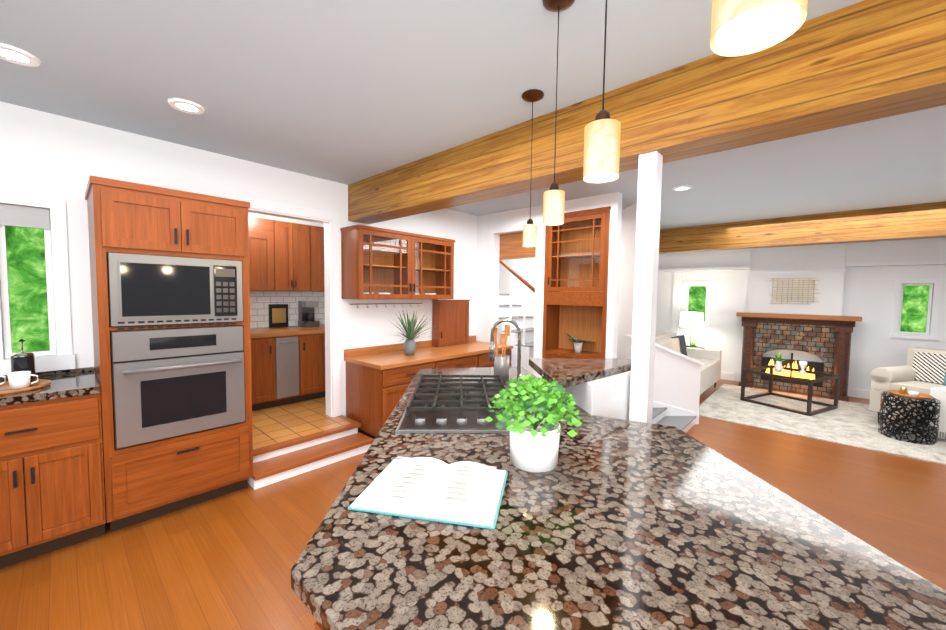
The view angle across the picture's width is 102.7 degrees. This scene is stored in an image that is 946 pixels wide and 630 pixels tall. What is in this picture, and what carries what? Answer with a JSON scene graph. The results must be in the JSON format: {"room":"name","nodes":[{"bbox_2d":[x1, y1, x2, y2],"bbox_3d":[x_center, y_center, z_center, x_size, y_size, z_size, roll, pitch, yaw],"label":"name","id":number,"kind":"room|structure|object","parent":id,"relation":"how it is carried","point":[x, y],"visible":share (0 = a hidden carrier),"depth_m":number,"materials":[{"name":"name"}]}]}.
{"room":"kitchen and living room","nodes":[
{"label":"kitchen and living room","id":0,"kind":"room"},
{"bbox_2d":[0,101,476,415],"bbox_3d":[-2.172,-0.014,3.147,0.120,2.600,6.670,4,4,42],"label":"wall","id":1,"kind":"structure","parent":0,"point":[42,153],"depth_m":2.82,"materials":[{"name":"white paint"}]},
{"bbox_2d":[0,191,75,375],"bbox_3d":[-2.803,-0.195,2.380,0.125,1.110,0.380,4,4,42],"label":"kitchen window","id":2,"kind":"structure","parent":1,"relation":"in","point":[57,277],"depth_m":2.44,"materials":[{"name":"white"}]},
{"bbox_2d":[224,193,340,416],"bbox_3d":[-1.743,0.120,3.612,0.138,2.290,1.075,4,4,42],"label":"door frame","id":3,"kind":"structure","parent":1,"relation":"attached to","point":[330,221],"depth_m":3.85,"materials":[{"name":"white wood"}]},
{"bbox_2d":[340,224,415,298],"bbox_3d":[-1.000,-0.533,4.057,0.327,0.726,0.707,4,4,42],"label":"upper cabinet","id":4,"kind":"object","parent":1,"relation":"attached to","point":[379,263],"depth_m":4.02,"materials":[{"name":"brown wood"}]},
{"bbox_2d":[350,303,422,307],"bbox_3d":[-0.957,-0.111,4.330,0.062,0.049,0.980,4,4,42],"label":"utensil rail","id":5,"kind":"object","parent":1,"relation":"attached to","point":[384,303],"visible":0.98,"depth_m":4.26,"materials":[{"name":"silver metal"}]},
{"bbox_2d":[344,335,475,354],"bbox_3d":[-0.655,0.368,4.725,0.020,0.080,2.060,4,4,42],"label":"backsplash","id":6,"kind":"structure","parent":1,"relation":"attached to","point":[472,339],"depth_m":4.33,"materials":[{"name":"brown wood"}]},
{"bbox_2d":[416,234,454,298],"bbox_3d":[-0.593,-0.552,4.501,0.327,0.726,0.707,4,4,42],"label":"upper cabinet","id":7,"kind":"object","parent":1,"relation":"attached to","point":[434,255],"depth_m":4.63,"materials":[{"name":"brown wood"}]},
{"bbox_2d":[248,212,323,226],"bbox_3d":[-2.715,-0.096,4.476,0.120,2.600,2.540,4,4,42],"label":"wall","id":8,"kind":"structure","parent":0,"point":[256,215],"depth_m":4.70,"materials":[{"name":"white paint"}]},
{"bbox_2d":[248,216,251,291],"bbox_3d":[-2.710,-0.670,4.083,0.338,0.809,0.465,4,4,42],"label":"upper cabinet","id":9,"kind":"object","parent":8,"relation":"attached to","point":[249,218],"depth_m":4.14,"materials":[{"name":"brown wood"}]},
{"bbox_2d":[252,217,279,291],"bbox_3d":[-2.489,-0.680,4.325,0.338,0.809,0.400,4,4,42],"label":"upper cabinet","id":10,"kind":"object","parent":8,"relation":"attached to","point":[265,232],"depth_m":4.26,"materials":[{"name":"brown wood"}]},
{"bbox_2d":[280,221,315,291],"bbox_3d":[-2.256,-0.692,4.579,0.338,0.809,0.550,4,4,42],"label":"upper cabinet","id":11,"kind":"object","parent":8,"relation":"attached to","point":[297,241],"depth_m":4.52,"materials":[{"name":"brown wood"}]},
{"bbox_2d":[316,226,324,291],"bbox_3d":[-2.044,-0.702,4.811,0.338,0.809,0.320,4,4,42],"label":"upper cabinet","id":12,"kind":"object","parent":8,"relation":"attached to","point":[320,287],"depth_m":4.72,"materials":[{"name":"brown wood"}]},
{"bbox_2d":[247,397,373,489],"bbox_3d":[-1.979,1.150,3.856,1.920,0.201,2.300,4,4,42],"label":"floor","id":13,"kind":"structure","parent":0,"point":[293,439],"depth_m":3.42,"materials":[{"name":"orange"}]},
{"bbox_2d":[251,336,255,410],"bbox_3d":[-2.658,0.630,4.038,0.617,0.799,0.385,4,4,42],"label":"base cabinet","id":14,"kind":"object","parent":13,"relation":"on","point":[253,338],"depth_m":3.97,"materials":[{"name":"brown wood"}]},
{"bbox_2d":[256,336,279,409],"bbox_3d":[-2.490,0.622,4.220,0.617,0.799,0.320,4,4,42],"label":"base cabinet","id":15,"kind":"object","parent":13,"relation":"on","point":[265,345],"depth_m":4.07,"materials":[{"name":"brown wood"}]},
{"bbox_2d":[276,332,307,405],"bbox_3d":[-2.295,0.612,4.434,0.617,0.799,0.380,4,4,42],"label":"dishwasher","id":16,"kind":"object","parent":13,"relation":"on","point":[291,351],"depth_m":4.27,"materials":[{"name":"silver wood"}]},
{"bbox_2d":[250,324,324,335],"bbox_3d":[-2.230,0.189,4.471,0.622,0.044,1.630,4,4,42],"label":"countertop","id":17,"kind":"structure","parent":16,"relation":"on","point":[295,327],"depth_m":4.39,"materials":[{"name":"brown wood"}]},
{"bbox_2d":[308,332,324,399],"bbox_3d":[-2.097,0.603,4.649,0.617,0.799,0.325,4,4,42],"label":"base cabinet","id":18,"kind":"object","parent":13,"relation":"on","point":[316,340],"depth_m":4.48,"materials":[{"name":"brown wood"}]},
{"bbox_2d":[0,379,945,629],"bbox_3d":[1.351,1.339,3.594,11.000,0.060,12.000,4,4,42],"label":"floor","id":19,"kind":"structure","parent":0,"point":[226,561],"depth_m":2.27,"materials":[{"name":"brown wood"}]},
{"bbox_2d":[0,377,105,568],"bbox_3d":[-2.611,0.890,2.179,0.616,0.891,0.663,4,4,42],"label":"base cabinet","id":20,"kind":"object","parent":19,"relation":"on","point":[52,492],"depth_m":2.07,"materials":[{"name":"brown wood"}]},
{"bbox_2d":[0,371,99,402],"bbox_3d":[-3.096,0.449,1.610,0.627,0.040,2.128,4,4,42],"label":"countertop","id":21,"kind":"structure","parent":20,"relation":"on","point":[68,382],"depth_m":2.16,"materials":[{"name":"brown stone"}]},
{"bbox_2d":[0,339,50,394],"bbox_3d":[-2.570,0.274,2.079,0.330,0.270,0.330,4,4,42],"label":"tray","id":22,"kind":"object","parent":21,"relation":"on","point":[22,375],"visible":1,"depth_m":2.13,"materials":[{"name":"brown wood"}]},
{"bbox_2d":[85,175,252,531],"bbox_3d":[-2.085,0.252,2.658,0.685,2.125,0.810,4,4,42],"label":"tall cabinet","id":23,"kind":"object","parent":19,"relation":"on","point":[170,284],"visible":0.98,"depth_m":2.42,"materials":[{"name":"brown wood"}]},
{"bbox_2d":[346,359,443,438],"bbox_3d":[-0.855,0.868,4.063,0.666,0.770,0.742,4,4,42],"label":"base cabinet","id":24,"kind":"object","parent":19,"relation":"on","point":[380,378],"depth_m":3.73,"materials":[{"name":"brown wood"}]},
{"bbox_2d":[344,341,511,370],"bbox_3d":[-0.412,0.444,4.506,0.682,0.040,2.060,4,4,42],"label":"countertop","id":25,"kind":"structure","parent":24,"relation":"on","point":[383,360],"depth_m":4.12,"materials":[{"name":"brown wood"}]},
{"bbox_2d":[382,310,439,354],"bbox_3d":[-0.661,0.170,4.161,0.564,0.535,0.641,4,4,42],"label":"potted plant","id":26,"kind":"object","parent":25,"relation":"on","point":[411,333],"visible":1,"depth_m":4.14,"materials":[{"name":"green plant"}]},
{"bbox_2d":[432,300,469,346],"bbox_3d":[-0.278,0.097,4.999,0.137,0.598,0.590,4,4,42],"label":"cabinet","id":27,"kind":"object","parent":25,"relation":"on","point":[450,320],"visible":0.98,"depth_m":4.92,"materials":[{"name":"brown wood"}]},
{"bbox_2d":[444,355,483,367],"bbox_3d":[-0.416,0.847,4.541,0.666,0.770,0.804,4,4,42],"label":"base cabinet","id":28,"kind":"object","parent":19,"relation":"on","point":[469,361],"depth_m":4.41,"materials":[{"name":"brown wood"}]},
{"bbox_2d":[484,351,511,366],"bbox_3d":[0.022,0.827,5.019,0.666,0.770,0.742,4,4,42],"label":"base cabinet","id":29,"kind":"object","parent":19,"relation":"on","point":[487,363],"depth_m":4.74,"materials":[{"name":"brown wood"}]},
{"bbox_2d":[542,206,610,378],"bbox_3d":[1.280,0.025,4.559,0.826,2.455,0.442,4,4,42],"label":"built-in hutch","id":30,"kind":"object","parent":19,"relation":"on","point":[576,262],"visible":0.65,"depth_m":4.62,"materials":[{"name":"brown wood"}]},
{"bbox_2d":[291,367,945,629],"bbox_3d":[0.336,0.875,1.532,2.738,1.070,2.039,4,4,42],"label":"kitchen island","id":31,"kind":"object","parent":19,"relation":"on","point":[616,518],"depth_m":0.82,"materials":[{"name":"brown stone"}]},
{"bbox_2d":[348,456,507,529],"bbox_3d":[-0.106,0.481,1.079,0.382,0.034,0.290,1,3,11],"label":"cookbook","id":32,"kind":"object","parent":31,"relation":"on","point":[465,493],"visible":1,"depth_m":1.02,"materials":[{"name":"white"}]},
{"bbox_2d":[395,375,513,432],"bbox_3d":[-0.059,0.424,1.946,0.530,0.052,0.860,1,3,-2],"label":"cooktop","id":33,"kind":"object","parent":31,"relation":"in","point":[441,405],"visible":0.9,"depth_m":1.76,"materials":[{"name":"silver metal"}]},
{"bbox_2d":[494,325,509,380],"bbox_3d":[0.188,0.246,2.474,0.122,0.355,0.121,4,4,42],"label":"utensil crock","id":34,"kind":"object","parent":31,"relation":"on","point":[501,365],"visible":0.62,"depth_m":2.44,"materials":[{"name":"silver metal"}]},
{"bbox_2d":[485,374,581,471],"bbox_3d":[0.208,0.347,1.260,0.323,0.290,0.314,4,4,42],"label":"potted plant","id":35,"kind":"object","parent":31,"relation":"on","point":[534,442],"visible":1,"depth_m":1.20,"materials":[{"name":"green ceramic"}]},
{"bbox_2d":[483,358,630,389],"bbox_3d":[0.532,0.291,2.093,0.514,0.040,0.849,4,4,42],"label":"island countertop","id":36,"kind":"structure","parent":31,"relation":"on","point":[572,373],"depth_m":2.01,"materials":[{"name":"brown stone"}]},
{"bbox_2d":[489,318,521,389],"bbox_3d":[0.206,0.229,2.206,0.181,0.420,0.156,4,4,42],"label":"faucet","id":37,"kind":"object","parent":36,"relation":"on","point":[492,344],"visible":0.73,"depth_m":2.20,"materials":[{"name":"silver metal"}]},
{"bbox_2d":[629,151,662,422],"bbox_3d":[0.923,0.273,2.057,0.090,2.230,0.095,4,4,42],"label":"column","id":38,"kind":"structure","parent":19,"relation":"on","point":[646,275],"depth_m":2.00,"materials":[{"name":"white paint"}]},
{"bbox_2d":[655,332,721,394],"bbox_3d":[3.173,0.775,5.876,0.880,0.860,1.700,4,4,42],"label":"sofa","id":39,"kind":"object","parent":19,"relation":"on","point":[710,359],"visible":0.29,"depth_m":6.07,"materials":[{"name":"beige fabric"}]},
{"bbox_2d":[736,312,861,401],"bbox_3d":[5.052,0.606,5.991,1.480,1.235,0.318,4,4,42],"label":"fireplace","id":40,"kind":"object","parent":19,"relation":"on","point":[826,339],"visible":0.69,"depth_m":5.94,"materials":[{"name":"brick"}]},
{"bbox_2d":[699,384,945,464],"bbox_3d":[4.640,1.290,4.615,3.030,0.012,2.250,4,4,42],"label":"rug","id":41,"kind":"object","parent":19,"relation":"on","point":[853,424],"visible":0.78,"depth_m":4.57,"materials":[{"name":"white carpet"}]},
{"bbox_2d":[740,352,839,415],"bbox_3d":[4.396,0.878,5.262,0.800,0.730,0.800,-1,4,-28],"label":"coffee table","id":42,"kind":"object","parent":41,"relation":"on","point":[778,367],"visible":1,"depth_m":5.20,"materials":[{"name":"black metal"}]},
{"bbox_2d":[869,347,945,423],"bbox_3d":[5.327,0.874,4.208,0.900,0.880,0.971,0,3,-18],"label":"armchair","id":43,"kind":"object","parent":41,"relation":"on","point":[923,371],"visible":0.67,"depth_m":4.41,"materials":[{"name":"beige fabric"}]},
{"bbox_2d":[929,387,945,438],"bbox_3d":[5.053,1.040,3.964,0.290,0.508,0.270,0,3,-18],"label":"throw blanket","id":44,"kind":"object","parent":43,"relation":"on","point":[937,393],"visible":0.48,"depth_m":3.97,"materials":[{"name":"white fabric"}]},
{"bbox_2d":[878,391,940,444],"bbox_3d":[4.660,1.089,4.052,0.420,0.450,0.420,4,4,42],"label":"drum side table","id":45,"kind":"object","parent":41,"relation":"on","point":[900,429],"visible":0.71,"depth_m":3.98,"materials":[{"name":"black metal"}]},
{"bbox_2d":[888,387,932,399],"bbox_3d":[4.663,0.824,4.037,0.320,0.079,0.320,4,4,42],"label":"decorative tray","id":46,"kind":"object","parent":45,"relation":"on","point":[903,392],"visible":1,"depth_m":4.00,"materials":[{"name":"brown wood"}]},
{"bbox_3d":[3.928,0.868,6.857,0.433,0.585,0.440,4,4,42],"label":"table lamp","id":47,"kind":"object","parent":19,"relation":"on","visible":0},
{"bbox_2d":[680,312,703,346],"bbox_3d":[3.910,0.265,6.795,0.380,0.624,0.458,4,4,42],"label":"table lamp","id":48,"kind":"object","parent":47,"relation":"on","point":[692,319],"visible":1,"depth_m":6.68,"materials":[{"name":"white fabric"}]},
{"bbox_2d":[0,0,945,228],"bbox_3d":[1.386,-1.336,3.445,11.000,0.100,12.000,4,4,42],"label":"ceiling","id":49,"kind":"structure","parent":0,"point":[347,92],"depth_m":2.04,"materials":[{"name":"grey paint"}]},
{"bbox_2d":[0,43,40,66],"bbox_3d":[-2.187,-1.235,1.798,0.180,0.011,0.180,4,4,42],"label":"recessed light","id":50,"kind":"object","parent":49,"relation":"in","point":[12,52],"visible":0.96,"depth_m":1.81,"materials":[{"name":"white"}]},
{"bbox_2d":[168,98,204,114],"bbox_3d":[-1.727,-1.256,2.284,0.180,0.011,0.180,4,4,42],"label":"recessed light","id":51,"kind":"object","parent":49,"relation":"in","point":[184,104],"visible":0.92,"depth_m":2.27,"materials":[{"name":"white"}]},
{"bbox_2d":[522,89,543,246],"bbox_3d":[0.328,-0.808,2.131,0.124,0.834,0.124,4,4,42],"label":"pendant light","id":52,"kind":"object","parent":49,"relation":"hanging from","point":[530,227],"visible":0.98,"depth_m":2.11,"materials":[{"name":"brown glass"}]},
{"bbox_2d":[542,0,574,224],"bbox_3d":[0.316,-0.769,1.438,0.124,0.834,0.124,4,4,42],"label":"pendant light","id":53,"kind":"object","parent":49,"relation":"hanging from","point":[553,203],"visible":1,"depth_m":1.43,"materials":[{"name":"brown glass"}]},
{"bbox_2d":[583,0,620,182],"bbox_3d":[0.306,-0.738,0.865,0.124,0.834,0.124,4,4,42],"label":"pendant light","id":54,"kind":"object","parent":49,"relation":"hanging from","point":[602,146],"visible":1,"depth_m":0.85,"materials":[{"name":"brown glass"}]},
{"bbox_2d":[348,0,945,223],"bbox_3d":[1.658,-0.982,1.393,7.800,0.369,0.240,4,4,42],"label":"beam","id":55,"kind":"structure","parent":49,"relation":"attached to","point":[863,61],"depth_m":1.73,"materials":[{"name":"brown wood"}]},
{"bbox_2d":[672,186,691,190],"bbox_3d":[2.138,-1.293,3.870,0.180,0.011,0.180,4,4,42],"label":"recessed light","id":56,"kind":"object","parent":49,"relation":"in","point":[680,188],"visible":0.96,"depth_m":3.87,"materials":[{"name":"white"}]},
{"bbox_2d":[710,0,807,55],"bbox_3d":[0.299,-0.710,0.370,0.124,0.834,0.124,4,4,42],"label":"pendant light","id":57,"kind":"object","parent":49,"relation":"hanging from","point":[741,27],"visible":1,"depth_m":0.39,"materials":[{"name":"beige glass"}]},
{"bbox_2d":[659,201,945,253],"bbox_3d":[5.134,-1.110,4.594,7.000,0.379,0.240,4,4,42],"label":"beam","id":58,"kind":"structure","parent":49,"relation":"attached to","point":[917,221],"depth_m":4.99,"materials":[{"name":"brown wood"}]},
{"bbox_2d":[499,258,535,327],"bbox_3d":[0.251,-0.201,7.060,4.562,2.600,0.120,4,4,42],"label":"wall","id":59,"kind":"structure","parent":0,"point":[525,267],"depth_m":6.45,"materials":[{"name":"white paint"}]},
{"bbox_2d":[476,192,621,377],"bbox_3d":[-0.351,-0.145,5.917,5.220,2.600,0.120,4,4,42],"label":"wall","id":60,"kind":"structure","parent":0,"point":[486,222],"depth_m":4.74,"materials":[{"name":"white paint"}]},
{"bbox_2d":[487,221,542,377],"bbox_3d":[0.527,0.017,5.026,0.850,2.400,0.014,4,4,42],"label":"trim","id":61,"kind":"structure","parent":60,"relation":"attached to","point":[517,227],"depth_m":4.79,"materials":[{"name":"white wood"}]},
{"bbox_2d":[499,232,535,259],"bbox_3d":[0.588,-0.968,5.173,1.090,0.390,0.095,4,4,42],"label":"lintel","id":62,"kind":"object","parent":60,"relation":"attached to","point":[511,246],"visible":0.21,"depth_m":5.14,"materials":[{"name":"brown wood"}]},
{"bbox_2d":[619,335,631,358],"bbox_3d":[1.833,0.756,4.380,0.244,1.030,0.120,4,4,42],"label":"wall","id":63,"kind":"structure","parent":0,"point":[625,341],"depth_m":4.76,"materials":[{"name":"white paint"}]},
{"bbox_2d":[617,203,703,423],"bbox_3d":[2.041,-0.042,4.643,1.350,2.600,0.660,4,4,42],"label":"wall","id":64,"kind":"structure","parent":0,"point":[676,387],"depth_m":4.42,"materials":[{"name":"white paint"}]},
{"bbox_2d":[652,408,696,432],"bbox_3d":[0.215,1.052,6.142,5.865,0.200,1.360,4,4,42],"label":"stairs","id":65,"kind":"structure","parent":0,"point":[685,424],"depth_m":4.22,"materials":[{"name":"white"}]},
{"bbox_2d":[498,260,534,373],"bbox_3d":[0.492,-0.554,6.170,2.916,3.006,0.837,4,4,42],"label":"staircase","id":66,"kind":"structure","parent":65,"relation":"on","point":[512,312],"depth_m":5.63,"materials":[{"name":"white"}]},
{"bbox_2d":[656,237,945,396],"bbox_3d":[5.888,-0.044,5.584,7.120,2.600,0.290,4,4,42],"label":"wall","id":67,"kind":"structure","parent":0,"point":[866,294],"depth_m":5.88,"materials":[{"name":"white paint"}]},
{"bbox_2d":[682,281,711,326],"bbox_3d":[4.227,-0.214,7.160,0.490,0.840,0.121,4,4,42],"label":"living room window","id":68,"kind":"structure","parent":67,"relation":"in","point":[707,284],"depth_m":7.09,"materials":[{"name":"white wood"}]},
{"bbox_2d":[771,278,820,303],"bbox_3d":[5.146,-0.383,6.064,0.630,0.441,0.016,4,4,42],"label":"wall art","id":69,"kind":"object","parent":67,"relation":"attached to","point":[798,293],"visible":0.94,"depth_m":6.04,"materials":[{"name":"brown"}]},
{"bbox_2d":[658,260,945,398],"bbox_3d":[5.878,0.251,5.504,7.000,2.020,0.199,4,4,42],"label":"trim","id":70,"kind":"structure","parent":67,"relation":"attached to","point":[861,393],"depth_m":6.42,"materials":[{"name":"white"}]},
{"bbox_2d":[890,279,941,339],"bbox_3d":[6.229,-0.085,5.330,0.440,0.840,0.121,4,4,42],"label":"living room window","id":71,"kind":"structure","parent":67,"relation":"in","point":[897,307],"depth_m":5.29,"materials":[{"name":"white wood"}]},
{"label":"outside","id":72,"kind":"structure","parent":0,"visible":0},
{"bbox_2d":[5,223,56,352],"bbox_3d":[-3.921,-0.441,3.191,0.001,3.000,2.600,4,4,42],"label":"foliage","id":73,"kind":"object","parent":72,"point":[29,333],"depth_m":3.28,"materials":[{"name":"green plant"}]},
{"bbox_2d":[688,283,928,332],"bbox_3d":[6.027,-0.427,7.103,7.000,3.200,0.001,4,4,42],"label":"foliage","id":74,"kind":"object","parent":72,"point":[918,295],"depth_m":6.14,"materials":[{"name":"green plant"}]}
]}

